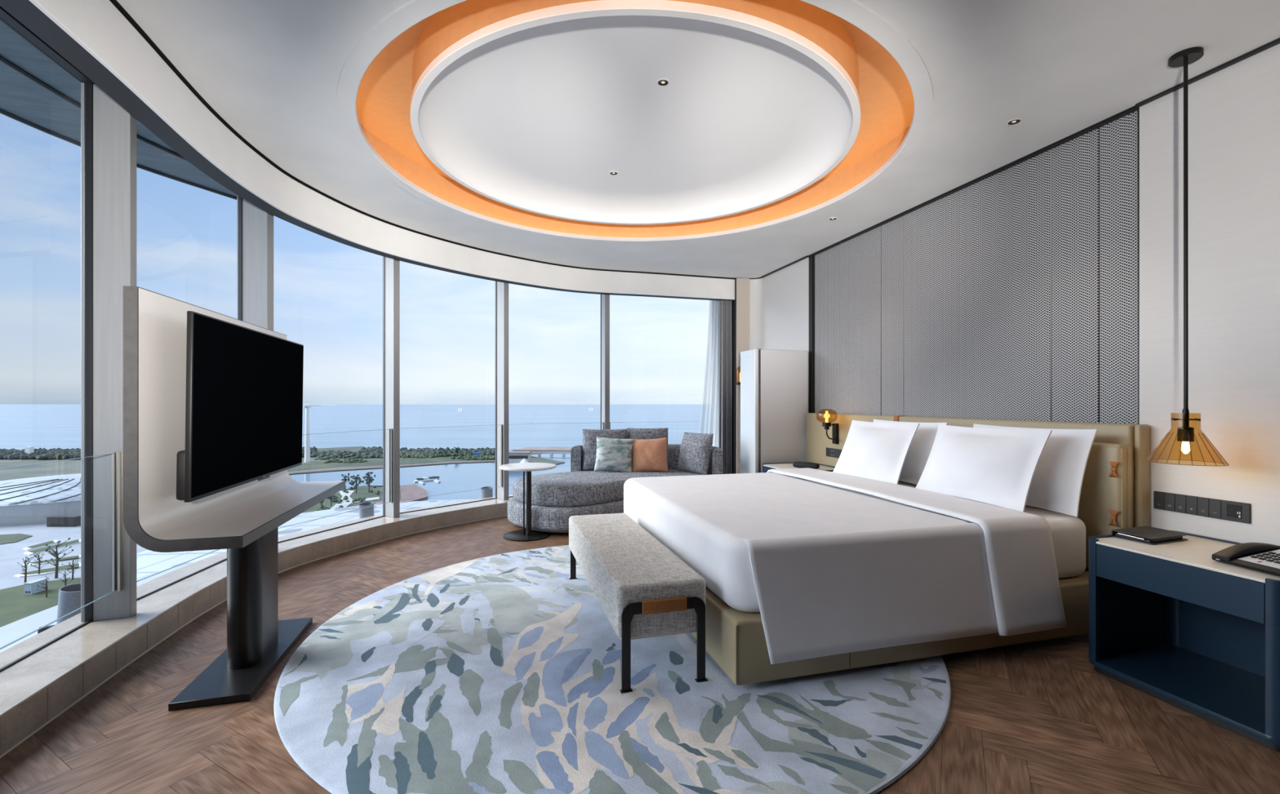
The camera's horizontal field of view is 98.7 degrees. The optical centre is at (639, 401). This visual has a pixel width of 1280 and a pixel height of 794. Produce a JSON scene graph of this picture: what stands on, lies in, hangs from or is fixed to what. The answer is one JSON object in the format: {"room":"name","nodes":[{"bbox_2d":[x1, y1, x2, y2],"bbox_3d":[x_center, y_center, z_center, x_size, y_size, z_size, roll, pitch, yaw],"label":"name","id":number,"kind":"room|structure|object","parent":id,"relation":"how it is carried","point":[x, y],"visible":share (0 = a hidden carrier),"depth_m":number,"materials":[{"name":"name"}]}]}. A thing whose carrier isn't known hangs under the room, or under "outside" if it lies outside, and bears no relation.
{"room":"hotel room","nodes":[
{"label":"hotel room","id":0,"kind":"room"},
{"bbox_2d":[0,561,196,653],"bbox_3d":[-1.312,1.460,1.413,4.830,0.480,13.256,0,0,0],"label":"ledge","id":1,"kind":"object","parent":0,"point":[10,633],"visible":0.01,"depth_m":3.17,"materials":[{"name":"metal"}]},
{"bbox_2d":[56,583,80,624],"bbox_3d":[-3.012,1.134,2.930,0.155,0.302,0.136,0,0,0],"label":"planter","id":2,"kind":"object","parent":1,"relation":"on","point":[69,596],"visible":0.27,"depth_m":2.87,"materials":[{"name":"grey"}]},
{"bbox_2d":[358,502,373,518],"bbox_3d":[-2.660,1.134,5.342,0.136,0.302,0.155,0,0,0],"label":"planter","id":3,"kind":"object","parent":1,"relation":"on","point":[367,512],"visible":0.48,"depth_m":5.29,"materials":[{"name":"grey"}]},
{"bbox_2d":[0,20,236,199],"bbox_3d":[-1.636,-2.065,1.642,5.501,0.570,14.062,0,0,0],"label":"soffit","id":4,"kind":"structure","parent":0,"point":[20,96],"depth_m":3.55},
{"bbox_2d":[480,486,493,498],"bbox_3d":[-1.760,1.134,6.312,0.136,0.302,0.155,0,0,0],"label":"planter","id":5,"kind":"object","parent":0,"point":[485,493],"visible":0.38,"depth_m":6.26,"materials":[{"name":"grey"}]},
{"bbox_2d":[409,0,860,224],"bbox_3d":[-0.025,-1.673,3.572,2.712,0.169,2.712,0,0,0],"label":"ceiling","id":6,"kind":"structure","parent":0,"point":[534,111],"depth_m":3.29,"materials":[{"name":"white paint"}]},
{"bbox_2d":[657,78,669,86],"bbox_3d":[0.127,-1.754,3.015,0.068,0.004,0.068,0,0,0],"label":"recessed light","id":7,"kind":"object","parent":6,"relation":"in","point":[662,82],"visible":1,"depth_m":3.01,"materials":[{"name":"white paint"}]},
{"bbox_2d":[412,0,858,94],"bbox_3d":[-0.025,-1.745,3.572,2.690,0.230,2.690,0,0,0],"label":"ceiling","id":8,"kind":"structure","parent":0,"point":[447,26],"depth_m":2.48,"materials":[{"name":"paint"}]},
{"bbox_2d":[0,515,1279,793],"bbox_3d":[0.873,1.200,1.048,6.973,0.001,12.007,0,0,0],"label":"floor","id":9,"kind":"structure","parent":0,"point":[30,764],"depth_m":2.00,"materials":[{"name":"brown wood"}]},
{"bbox_2d":[123,285,345,711],"bbox_3d":[-1.754,0.406,2.553,0.368,1.587,1.407,0,0,-15],"label":"tv stand","id":10,"kind":"object","parent":9,"relation":"on","point":[244,520],"visible":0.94,"depth_m":2.11,"materials":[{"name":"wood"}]},
{"bbox_2d":[176,311,303,502],"bbox_3d":[-1.832,0.021,2.571,0.103,0.701,1.230,0,0,-15],"label":"television","id":11,"kind":"object","parent":10,"relation":"attached to","point":[244,402],"visible":1,"depth_m":2.33,"materials":[{"name":"black"}]},
{"bbox_2d":[498,462,556,542],"bbox_3d":[-1.003,0.885,4.911,0.506,0.629,0.506,0,0,0],"label":"side table","id":12,"kind":"object","parent":9,"relation":"on","point":[528,535],"visible":0.95,"depth_m":4.87,"materials":[{"name":"white stone"}]},
{"bbox_2d":[273,545,951,793],"bbox_3d":[-0.110,1.193,3.030,3.180,0.015,3.180,0,0,0],"label":"rug","id":13,"kind":"object","parent":9,"relation":"on","point":[500,673],"visible":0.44,"depth_m":2.14,"materials":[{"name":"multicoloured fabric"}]},
{"bbox_2d":[568,513,707,693],"bbox_3d":[-0.094,0.970,3.006,0.395,0.432,1.505,0,0,-15],"label":"bench","id":14,"kind":"object","parent":13,"relation":"on","point":[644,590],"visible":1,"depth_m":2.37,"materials":[{"name":"beige fabric"}]},
{"bbox_2d":[568,513,706,638],"bbox_3d":[-0.094,0.866,3.006,0.395,0.224,1.467,0,0,-15],"label":"seat cushion","id":15,"kind":"object","parent":14,"relation":"on","point":[643,589],"depth_m":2.41,"materials":[{"name":"fabric"}]},
{"bbox_2d":[690,568,1088,685],"bbox_3d":[1.151,1.042,3.528,2.157,0.288,2.102,0,0,-15],"label":"bed","id":16,"kind":"object","parent":13,"relation":"on","point":[735,640],"visible":0.29,"depth_m":2.40,"materials":[{"name":"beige leather"}]},
{"bbox_2d":[623,467,1066,664],"bbox_3d":[0.933,0.808,3.439,1.668,0.524,2.206,0,0,-15],"label":"duvet","id":17,"kind":"object","parent":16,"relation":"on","point":[827,571],"visible":1,"depth_m":2.52,"materials":[{"name":"white fabric"}]},
{"bbox_2d":[780,474,1085,577],"bbox_3d":[1.098,0.743,3.519,1.995,0.308,2.040,0,0,-15],"label":"mattress","id":18,"kind":"object","parent":16,"relation":"on","point":[1068,531],"visible":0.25,"depth_m":2.76,"materials":[{"name":"white fabric"}]},
{"bbox_2d":[832,420,919,484],"bbox_3d":[1.729,0.360,4.078,0.208,0.424,0.704,0,0,-15],"label":"bed pillow","id":19,"kind":"object","parent":18,"relation":"on","point":[878,451],"visible":0.98,"depth_m":3.97,"materials":[{"name":"fabric"}]},
{"bbox_2d":[873,419,947,484],"bbox_3d":[1.920,0.362,4.061,0.175,0.442,0.740,0,0,-15],"label":"bed pillow","id":20,"kind":"object","parent":18,"relation":"on","point":[921,446],"visible":0.28,"depth_m":3.85,"materials":[{"name":"fabric"}]},
{"bbox_2d":[915,424,1052,511],"bbox_3d":[1.966,0.360,3.211,0.210,0.424,0.764,0,0,-15],"label":"bed pillow","id":21,"kind":"object","parent":18,"relation":"on","point":[990,466],"visible":0.98,"depth_m":3.09,"materials":[{"name":"fabric"}]},
{"bbox_2d":[973,423,1097,517],"bbox_3d":[2.176,0.362,3.146,0.176,0.442,0.740,0,0,-15],"label":"bed pillow","id":22,"kind":"object","parent":18,"relation":"on","point":[1057,480],"visible":0.41,"depth_m":2.90,"materials":[{"name":"fabric"}]},
{"bbox_2d":[507,444,723,533],"bbox_3d":[-0.206,0.843,5.593,2.170,0.715,1.510,0,0,0],"label":"sofa","id":23,"kind":"object","parent":9,"relation":"on","point":[557,497],"visible":0.57,"depth_m":5.09,"materials":[{"name":"grey"}]},
{"bbox_2d":[582,429,627,471],"bbox_3d":[-0.383,0.528,6.055,0.505,0.451,0.218,0,0,0],"label":"cushion","id":24,"kind":"object","parent":23,"relation":"on","point":[589,436],"visible":0.52,"depth_m":6.00,"materials":[{"name":"fabric"}]},
{"bbox_2d":[511,469,704,507],"bbox_3d":[-0.274,0.846,5.659,2.047,0.218,1.047,0,0,-29],"label":"seat cushion","id":25,"kind":"object","parent":23,"relation":"on","point":[575,488],"depth_m":5.11,"materials":[{"name":"fabric"}]},
{"bbox_2d":[594,436,633,471],"bbox_3d":[-0.276,0.565,5.832,0.418,0.389,0.192,0,0,0],"label":"cushion","id":26,"kind":"object","parent":23,"relation":"on","point":[612,455],"visible":1,"depth_m":5.77,"materials":[{"name":"fabric"}]},
{"bbox_2d":[626,427,668,469],"bbox_3d":[0.088,0.523,6.117,0.464,0.460,0.210,0,0,0],"label":"cushion","id":27,"kind":"object","parent":23,"relation":"on","point":[633,433],"visible":0.37,"depth_m":6.09,"materials":[{"name":"fabric"}]},
{"bbox_2d":[631,437,668,471],"bbox_3d":[0.101,0.570,5.853,0.397,0.372,0.191,0,0,0],"label":"cushion","id":28,"kind":"object","parent":23,"relation":"on","point":[648,455],"visible":1,"depth_m":5.79,"materials":[{"name":"fabric"}]},
{"bbox_2d":[677,431,713,475],"bbox_3d":[0.588,0.543,5.850,0.353,0.421,0.411,0,0,0],"label":"cushion","id":29,"kind":"object","parent":23,"relation":"on","point":[695,450],"visible":1,"depth_m":5.74,"materials":[{"name":"fabric"}]},
{"bbox_2d":[740,348,808,473],"bbox_3d":[1.415,0.329,5.804,0.616,1.742,0.346,0,0,-15],"label":"cabinet","id":30,"kind":"object","parent":9,"relation":"on","point":[774,383],"visible":0.58,"depth_m":5.65,"materials":[{"name":"white wood"}]},
{"bbox_2d":[762,462,835,472],"bbox_3d":[1.542,0.905,5.183,0.550,0.590,0.665,0,0,-15],"label":"nightstand","id":31,"kind":"object","parent":9,"relation":"on","point":[766,467],"visible":0.12,"depth_m":5.25,"materials":[{"name":"blue paint"}]},
{"bbox_2d":[792,462,819,469],"bbox_3d":[1.445,0.585,4.776,0.336,0.062,0.486,0,0,-15],"label":"speaker","id":32,"kind":"object","parent":31,"relation":"on","point":[797,464],"visible":0.96,"depth_m":4.76},
{"bbox_2d":[1088,530,1279,752],"bbox_3d":[2.349,0.905,2.232,0.550,0.590,0.665,0,0,-15],"label":"nightstand","id":33,"kind":"object","parent":9,"relation":"on","point":[1195,633],"visible":0.88,"depth_m":2.31,"materials":[{"name":"blue"}]},
{"bbox_2d":[1111,525,1188,545],"bbox_3d":[2.296,0.601,2.476,0.260,0.031,0.177,0,0,-15],"label":"leather folder","id":34,"kind":"object","parent":33,"relation":"on","point":[1144,535],"visible":1,"depth_m":2.44,"materials":[{"name":"black leather"}]},
{"bbox_2d":[1088,644,1279,745],"bbox_3d":[2.349,1.159,2.232,0.550,0.021,0.665,0,0,-15],"label":"shelf","id":35,"kind":"object","parent":33,"relation":"attached to","point":[1232,695],"depth_m":2.26,"materials":[{"name":"blue paint"}]},
{"bbox_2d":[1211,542,1279,576],"bbox_3d":[2.346,0.580,2.037,0.274,0.066,0.241,0,0,-15],"label":"telephone","id":36,"kind":"object","parent":33,"relation":"on","point":[1259,557],"visible":1,"depth_m":2.07,"materials":[{"name":"black plastic"}]},
{"bbox_2d":[116,0,1279,278],"bbox_3d":[0.981,-1.540,0.975,6.663,0.020,11.652,0,0,0],"label":"ceiling","id":37,"kind":"structure","parent":0,"point":[271,69],"depth_m":2.64,"materials":[{"name":"paint"}]},
{"bbox_2d":[336,0,933,244],"bbox_3d":[-0.025,-1.536,3.572,3.600,0.034,3.600,0,0,0],"label":"trim","id":38,"kind":"structure","parent":37,"relation":"attached to","point":[357,63],"depth_m":2.79,"materials":[{"name":"paint"}]},
{"bbox_2d":[355,13,914,237],"bbox_3d":[-0.025,-1.704,3.572,3.680,0.302,3.680,0,0,0],"label":"cove","id":39,"kind":"object","parent":37,"relation":"in","point":[384,92],"visible":0.18,"depth_m":3.91,"materials":[{"name":"paint"}]},
{"bbox_2d":[1006,118,1022,124],"bbox_3d":[2.040,-1.527,2.994,0.068,0.004,0.068,0,0,0],"label":"recessed light","id":40,"kind":"object","parent":37,"relation":"in","point":[1015,121],"visible":1,"depth_m":2.99,"materials":[{"name":"white paint"}]},
{"bbox_2d":[1145,46,1229,466],"bbox_3d":[2.405,-0.630,2.420,0.262,1.799,0.262,0,0,0],"label":"pendant lamp","id":41,"kind":"object","parent":37,"relation":"hanging from","point":[1185,434],"visible":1,"depth_m":2.41,"materials":[{"name":"black metal"}]},
{"bbox_2d":[736,278,749,473],"bbox_3d":[1.190,-0.159,7.116,0.188,2.718,0.700,0,0,-15],"label":"wall","id":42,"kind":"structure","parent":0,"point":[742,285],"depth_m":6.76,"materials":[{"name":"beige paint"}]},
{"bbox_2d":[0,5,122,671],"bbox_3d":[-2.436,-0.220,2.091,0.491,3.160,1.187,0,0,0],"label":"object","id":43,"kind":"structure","parent":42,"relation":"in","point":[6,17],"depth_m":2.62,"materials":[{"name":"metal"}]},
{"bbox_2d":[0,18,140,122],"bbox_3d":[-0.935,-1.655,1.218,4.255,0.150,12.516,0,0,0],"label":"trim","id":44,"kind":"structure","parent":42,"relation":"attached to","point":[17,33],"depth_m":2.62,"materials":[{"name":"black"}]},
{"bbox_2d":[80,81,226,622],"bbox_3d":[-2.667,-0.220,3.252,0.328,3.160,1.236,0,0,0],"label":"window","id":45,"kind":"structure","parent":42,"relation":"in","point":[108,131],"depth_m":2.66,"materials":[{"name":"metal"}]},
{"bbox_2d":[0,543,313,755],"bbox_3d":[-0.667,1.131,3.653,3.736,0.130,6.502,0,0,0],"label":"trim","id":46,"kind":"structure","parent":42,"relation":"attached to","point":[313,544],"depth_m":2.42,"materials":[{"name":"brown"}]},
{"bbox_2d":[0,515,507,758],"bbox_3d":[-0.668,1.197,1.000,3.740,0.006,11.802,0,0,0],"label":"skirting","id":47,"kind":"object","parent":42,"relation":"in","point":[175,631],"depth_m":2.58,"materials":[{"name":"beige"}]},
{"bbox_2d":[0,494,512,755],"bbox_3d":[-0.869,1.220,1.139,4.137,0.320,12.290,0,0,0],"label":"window sill","id":48,"kind":"structure","parent":42,"relation":"attached to","point":[58,666],"depth_m":2.64,"materials":[{"name":"beige stone"}]},
{"bbox_2d":[236,195,392,542],"bbox_3d":[-2.552,-0.220,4.468,0.584,3.160,1.255,0,0,0],"label":"window","id":49,"kind":"structure","parent":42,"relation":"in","point":[255,225],"depth_m":3.85,"materials":[{"name":"metal"}]},
{"bbox_2d":[0,0,733,301],"bbox_3d":[-0.649,-1.423,1.019,3.683,0.314,11.816,0,0,0],"label":"trim","id":50,"kind":"structure","parent":42,"relation":"attached to","point":[27,13],"depth_m":2.41,"materials":[{"name":"black"}]},
{"bbox_2d":[29,0,734,299],"bbox_3d":[-0.591,-1.389,0.981,3.578,0.249,11.681,0,0,0],"label":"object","id":51,"kind":"structure","parent":42,"relation":"attached to","point":[98,26],"depth_m":3.57,"materials":[{"name":"paint"}]},
{"bbox_2d":[109,0,734,279],"bbox_3d":[-0.591,-1.547,0.982,3.584,0.066,11.683,0,0,0],"label":"trim","id":52,"kind":"structure","parent":42,"relation":"attached to","point":[115,2],"depth_m":3.55,"materials":[{"name":"black"}]},
{"bbox_2d":[382,256,502,518],"bbox_3d":[-1.941,-0.220,5.521,0.911,3.160,1.030,0,0,0],"label":"window","id":53,"kind":"structure","parent":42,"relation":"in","point":[391,267],"depth_m":5.05,"materials":[{"name":"metal"}]},
{"bbox_2d":[495,281,604,500],"bbox_3d":[-1.010,-0.220,6.313,1.170,3.160,0.792,0,0,0],"label":"window","id":54,"kind":"structure","parent":42,"relation":"in","point":[501,288],"depth_m":5.95,"materials":[{"name":"metal"}]},
{"bbox_2d":[600,294,700,429],"bbox_3d":[0.285,-0.220,6.845,1.535,3.160,0.590,0,0,0],"label":"window","id":55,"kind":"structure","parent":42,"relation":"in","point":[605,299],"depth_m":6.57,"materials":[{"name":"metal"}]},
{"bbox_2d":[698,300,719,447],"bbox_3d":[0.855,-0.225,6.868,0.405,2.550,0.029,0,0,-15],"label":"sheer curtain","id":56,"kind":"object","parent":42,"relation":"hanging from","point":[709,419],"visible":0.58,"depth_m":6.88,"materials":[{"name":"fabric"}]},
{"bbox_2d":[719,300,732,474],"bbox_3d":[1.066,-0.225,6.865,0.157,2.550,0.086,0,0,-15],"label":"curtain","id":57,"kind":"object","parent":42,"relation":"hanging from","point":[725,321],"visible":0.77,"depth_m":6.86,"materials":[{"name":"fabric"}]},
{"bbox_2d":[731,277,736,474],"bbox_3d":[1.133,-0.215,6.956,0.009,2.830,0.380,0,0,-15],"label":"trim","id":58,"kind":"structure","parent":42,"relation":"attached to","point":[733,302],"depth_m":6.81,"materials":[{"name":"black"}]},
{"bbox_2d":[749,257,808,413],"bbox_3d":[1.646,-0.159,6.404,0.345,2.718,1.314,0,0,-15],"label":"wall","id":59,"kind":"structure","parent":0,"point":[779,301],"depth_m":6.27,"materials":[{"name":"paint"}]},
{"bbox_2d":[1139,43,1279,546],"bbox_3d":[2.830,-0.159,2.303,0.225,2.718,1.148,0,0,-15],"label":"wall","id":60,"kind":"structure","parent":0,"point":[1233,111],"depth_m":2.52,"materials":[{"name":"paint"}]},
{"bbox_2d":[808,107,1139,424],"bbox_3d":[2.196,-0.169,4.299,0.056,2.698,3.036,0,0,-15],"label":"wall panel","id":61,"kind":"object","parent":60,"relation":"attached to","point":[1013,293],"visible":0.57,"depth_m":3.62,"materials":[{"name":"grey"}]},
{"bbox_2d":[806,413,1149,568],"bbox_3d":[2.087,0.646,4.197,0.204,1.068,3.005,0,0,-15],"label":"headboard","id":62,"kind":"object","parent":61,"relation":"attached to","point":[1115,490],"visible":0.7,"depth_m":2.84,"materials":[{"name":"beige leather"}]},
{"bbox_2d":[816,408,838,444],"bbox_3d":[1.743,0.231,5.073,0.230,0.326,0.189,0,0,-15],"label":"wall lamp","id":63,"kind":"object","parent":62,"relation":"attached to","point":[835,426],"visible":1,"depth_m":5.09,"materials":[{"name":"black metal"}]},
{"bbox_2d":[826,447,842,457],"bbox_3d":[1.831,0.482,5.170,0.009,0.084,0.241,0,0,-15],"label":"socket plate","id":64,"kind":"object","parent":62,"relation":"attached to","point":[830,452],"visible":0.82,"depth_m":5.18,"materials":[{"name":"grey"}]},
{"bbox_2d":[898,442,1132,568],"bbox_3d":[2.162,0.547,3.786,0.098,0.665,2.138,0,0,-15],"label":"cushion","id":65,"kind":"object","parent":62,"relation":"on","point":[1105,503],"depth_m":2.81,"materials":[{"name":"fabric"}]},
{"bbox_2d":[761,37,1279,277],"bbox_3d":[2.925,-1.538,1.567,0.073,0.044,10.680,0,0,-15],"label":"trim","id":66,"kind":"structure","parent":60,"relation":"attached to","point":[1276,42],"depth_m":3.20,"materials":[{"name":"black"}]},
{"bbox_2d":[1153,491,1250,524],"bbox_3d":[2.630,0.492,2.585,0.013,0.088,0.362,0,0,-15],"label":"switch plate","id":67,"kind":"object","parent":60,"relation":"attached to","point":[1238,512],"visible":1,"depth_m":2.56,"materials":[{"name":"grey"}]},
{"bbox_2d":[1226,503,1241,519],"bbox_3d":[2.661,0.491,2.459,0.002,0.058,0.052,0,0,-15],"label":"socket","id":68,"kind":"object","parent":67,"relation":"attached to","point":[1233,510],"depth_m":2.46,"materials":[{"name":"grey"}]},
{"label":"outside","id":69,"kind":"structure","parent":0,"visible":0},
{"bbox_2d":[0,446,564,506],"bbox_3d":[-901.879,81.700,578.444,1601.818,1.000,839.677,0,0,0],"label":"shore","id":70,"kind":"structure","parent":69,"point":[66,467],"depth_m":689.59,"materials":[{"name":"plant"}]},
{"bbox_2d":[17,554,38,582],"bbox_3d":[-274.817,75.034,246.518,7.353,12.376,5.940,0,0,0],"label":"tree","id":71,"kind":"object","parent":70,"relation":"on","point":[25,566],"visible":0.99,"depth_m":245.88,"materials":[{"name":"grey plant"}]},
{"bbox_2d":[24,446,34,453],"bbox_3d":[-898.613,73.700,808.133,7.000,15.000,6.000,0,0,0],"label":"water tower","id":72,"kind":"structure","parent":70,"relation":"on","point":[28,450],"depth_m":805.42,"materials":[{"name":"white paint"}]},
{"bbox_2d":[30,552,45,573],"bbox_3d":[-281.011,75.762,256.558,6.232,10.917,5.926,0,0,0],"label":"tree","id":73,"kind":"object","parent":70,"relation":"on","point":[38,556],"visible":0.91,"depth_m":256.17,"materials":[{"name":"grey plant"}]},
{"bbox_2d":[0,473,80,527],"bbox_3d":[-440.211,69.877,430.731,158.852,22.646,158.852,0,0,0],"label":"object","id":74,"kind":"object","parent":70,"relation":"on","point":[54,500],"visible":0.47,"depth_m":370.01,"materials":[{"name":"grey concrete"}]},
{"bbox_2d":[44,537,73,578],"bbox_3d":[-268.349,72.139,252.435,8.932,18.186,8.431,0,0,0],"label":"tree","id":75,"kind":"object","parent":70,"relation":"on","point":[55,553],"visible":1,"depth_m":251.59,"materials":[{"name":"grey plant"}]},
{"bbox_2d":[62,557,78,579],"bbox_3d":[-257.319,76.201,249.119,6.428,10.035,5.380,0,0,0],"label":"tree","id":76,"kind":"object","parent":70,"relation":"on","point":[73,563],"visible":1,"depth_m":248.72,"materials":[{"name":"grey plant"}]},
{"bbox_2d":[0,446,495,460],"bbox_3d":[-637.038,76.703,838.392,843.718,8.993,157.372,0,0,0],"label":"woodland","id":77,"kind":"object","parent":70,"relation":"on","point":[40,454],"visible":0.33,"depth_m":817.11,"materials":[{"name":"green plant"}]},
{"bbox_2d":[302,402,334,462],"bbox_3d":[-437.406,26.195,736.761,60.898,110.009,12.200,0,0,0],"label":"wind turbine","id":78,"kind":"object","parent":70,"relation":"on","point":[307,442],"visible":0.72,"depth_m":735.50,"materials":[{"name":"white paint"}]},
{"bbox_2d":[348,474,361,493],"bbox_3d":[-250.556,72.673,485.070,10.454,17.112,10.062,0,0,0],"label":"tree","id":79,"kind":"object","parent":70,"relation":"on","point":[355,478],"visible":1,"depth_m":483.41,"materials":[{"name":"grey plant"}]},
{"bbox_2d":[361,471,375,492],"bbox_3d":[-242.397,71.912,490.663,10.104,18.641,12.221,0,0,0],"label":"tree","id":80,"kind":"object","parent":70,"relation":"on","point":[367,475],"visible":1,"depth_m":489.47,"materials":[{"name":"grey plant"}]},
{"bbox_2d":[352,484,427,506],"bbox_3d":[-202.519,80.950,454.531,49.251,2.500,151.912,0,0,0],"label":"quay","id":81,"kind":"object","parent":70,"relation":"on","point":[408,491],"visible":0.41,"depth_m":473.60,"materials":[{"name":"concrete"}]},
{"bbox_2d":[314,452,495,511],"bbox_3d":[-351.891,78.469,613.599,329.486,5.462,459.398,0,0,0],"label":"scrub","id":82,"kind":"object","parent":70,"relation":"on","point":[468,456],"visible":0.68,"depth_m":775.13,"materials":[{"name":"green plant"}]},
{"bbox_2d":[508,451,536,463],"bbox_3d":[-155.182,73.450,714.876,45.612,16.500,72.088,0,0,0],"label":"house","id":83,"kind":"structure","parent":70,"relation":"on","point":[514,457],"depth_m":705.08,"materials":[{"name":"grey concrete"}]},
{"bbox_2d":[511,449,570,458],"bbox_3d":[-85.612,76.300,800.581,205.278,11.800,24.081,0,0,0],"label":"pier","id":84,"kind":"structure","parent":70,"relation":"on","point":[551,452],"depth_m":800.52,"materials":[{"name":"grey concrete"}]},
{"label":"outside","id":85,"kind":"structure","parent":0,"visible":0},
{"bbox_2d":[289,462,570,501],"bbox_3d":[-202.735,81.350,542.102,393.538,0.300,391.518,0,0,0],"label":"lake","id":86,"kind":"structure","parent":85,"point":[454,478],"depth_m":585.96,"materials":[{"name":"blue liquid"}]},
{"bbox_2d":[413,479,440,484],"bbox_3d":[-215.493,80.600,555.089,30.208,1.200,30.790,0,0,0],"label":"jetty","id":87,"kind":"object","parent":86,"relation":"on","point":[434,480],"visible":1,"depth_m":555.59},
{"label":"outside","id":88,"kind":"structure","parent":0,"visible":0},
{"bbox_2d":[302,485,379,513],"bbox_3d":[-244.206,81.150,444.611,62.387,0.300,168.840,0,0,0],"label":"garden","id":89,"kind":"object","parent":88,"point":[362,491],"visible":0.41,"depth_m":472.90,"materials":[{"name":"green plant"}]},
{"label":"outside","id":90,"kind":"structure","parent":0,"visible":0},
{"bbox_2d":[0,577,80,627],"bbox_3d":[-236.019,80.800,212.694,146.803,0.400,85.078,0,0,0],"label":"lawn","id":91,"kind":"structure","parent":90,"point":[15,606],"depth_m":222.03,"materials":[{"name":"plant"}]},
{"bbox_2d":[23,578,47,595],"bbox_3d":[-255.836,78.550,232.477,3.200,5.300,6.400,0,0,0],"label":"cabin","id":92,"kind":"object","parent":91,"relation":"on","point":[30,588],"visible":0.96,"depth_m":230.70,"materials":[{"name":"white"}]},
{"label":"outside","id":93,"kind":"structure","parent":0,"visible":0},
{"bbox_2d":[0,533,32,544],"bbox_3d":[-375.055,80.750,320.923,32.861,0.300,29.286,0,0,0],"label":"lawn round","id":94,"kind":"structure","parent":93,"point":[12,538],"depth_m":324.23,"materials":[{"name":"green plant"}]},
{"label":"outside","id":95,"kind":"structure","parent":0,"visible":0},
{"bbox_2d":[287,456,466,471],"bbox_3d":[-341.698,81.250,713.642,273.643,0.400,217.323,0,0,0],"label":"shore","id":96,"kind":"structure","parent":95,"point":[405,460],"depth_m":724.98,"materials":[{"name":"green plant"}]},
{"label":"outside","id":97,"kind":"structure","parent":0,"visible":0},
{"bbox_2d":[330,490,379,509],"bbox_3d":[-244.123,80.850,454.686,55.519,0.300,94.575,0,0,0],"label":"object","id":98,"kind":"object","parent":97,"point":[344,504],"visible":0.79,"depth_m":451.58,"materials":[{"name":"white"}]},
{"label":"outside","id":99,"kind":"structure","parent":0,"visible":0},
{"bbox_2d":[287,460,495,473],"bbox_3d":[-312.922,81.100,676.409,233.209,0.400,170.434,0,0,0],"label":"shore","id":100,"kind":"structure","parent":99,"point":[372,467],"depth_m":678.40,"materials":[{"name":"red"}]},
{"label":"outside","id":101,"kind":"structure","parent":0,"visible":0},
{"bbox_2d":[0,522,147,590],"bbox_3d":[-367.125,81.150,305.047,353.423,0.400,158.932,0,0,0],"label":"plaza","id":102,"kind":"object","parent":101,"point":[12,553],"visible":0.15,"depth_m":295.58,"materials":[{"name":"concrete"}]},
{"bbox_2d":[22,540,57,551],"bbox_3d":[-336.413,80.700,309.056,6.169,0.600,20.711,0,0,0],"label":"kerb","id":103,"kind":"object","parent":102,"relation":"on","point":[55,541],"visible":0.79,"depth_m":303.69,"materials":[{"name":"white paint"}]},
{"bbox_2d":[26,540,54,548],"bbox_3d":[-336.404,80.450,309.056,5.932,0.500,16.311,0,0,0],"label":"lawn strip","id":104,"kind":"object","parent":103,"relation":"on","point":[52,541],"visible":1,"depth_m":307.88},
{"bbox_2d":[13,563,80,577],"bbox_3d":[-281.058,80.700,263.830,17.435,0.600,22.426,0,0,0],"label":"kerb","id":105,"kind":"object","parent":102,"relation":"on","point":[20,575],"visible":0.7,"depth_m":256.05,"materials":[{"name":"white paint"}]},
{"bbox_2d":[21,563,79,574],"bbox_3d":[-281.092,80.450,263.830,16.765,0.500,18.026,0,0,0],"label":"lawn strip","id":106,"kind":"object","parent":105,"relation":"on","point":[63,567],"visible":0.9,"depth_m":262.89,"materials":[{"name":"plant"}]},
{"bbox_2d":[23,539,80,555],"bbox_3d":[-324.688,80.700,305.899,7.272,0.600,33.009,0,0,0],"label":"kerb","id":107,"kind":"object","parent":102,"relation":"on","point":[26,553],"visible":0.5,"depth_m":296.41,"materials":[{"name":"white paint"}]},
{"bbox_2d":[28,539,79,553],"bbox_3d":[-324.687,80.450,305.899,6.992,0.500,28.609,0,0,0],"label":"lawn strip","id":108,"kind":"object","parent":107,"relation":"on","point":[76,540],"visible":0.79,"depth_m":304.44,"materials":[{"name":"plant"}]},
{"bbox_2d":[23,555,80,566],"bbox_3d":[-296.861,80.700,279.318,16.181,0.600,19.101,0,0,0],"label":"kerb","id":109,"kind":"object","parent":102,"relation":"on","point":[28,565],"visible":0.36,"depth_m":273.50,"materials":[{"name":"white paint"}]},
{"bbox_2d":[28,555,79,564],"bbox_3d":[-296.852,80.450,279.318,15.559,0.500,14.701,0,0,0],"label":"lawn strip","id":110,"kind":"object","parent":109,"relation":"on","point":[73,557],"visible":0.71,"depth_m":279.23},
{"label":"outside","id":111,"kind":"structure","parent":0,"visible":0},
{"bbox_2d":[136,499,471,578],"bbox_3d":[-39.100,51.700,91.800,78.600,59.000,78.600,0,0,0],"label":"podium","id":112,"kind":"object","parent":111,"point":[148,562],"visible":0.03,"depth_m":99.45,"materials":[{"name":"grey concrete"}]},
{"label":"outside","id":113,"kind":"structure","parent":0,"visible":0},
{"bbox_2d":[0,404,702,475],"bbox_3d":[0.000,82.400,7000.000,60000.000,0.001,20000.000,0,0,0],"label":"sea","id":114,"kind":"structure","parent":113,"point":[47,427],"depth_m":1964.93,"materials":[{"name":"liquid"}]},
{"bbox_2d":[518,447,572,454],"bbox_3d":[-92.643,81.750,903.020,241.029,1.500,162.448,0,0,0],"label":"breakwater","id":115,"kind":"object","parent":114,"relation":"in","point":[525,448],"visible":0.24,"depth_m":952.50,"materials":[{"name":"concrete"}]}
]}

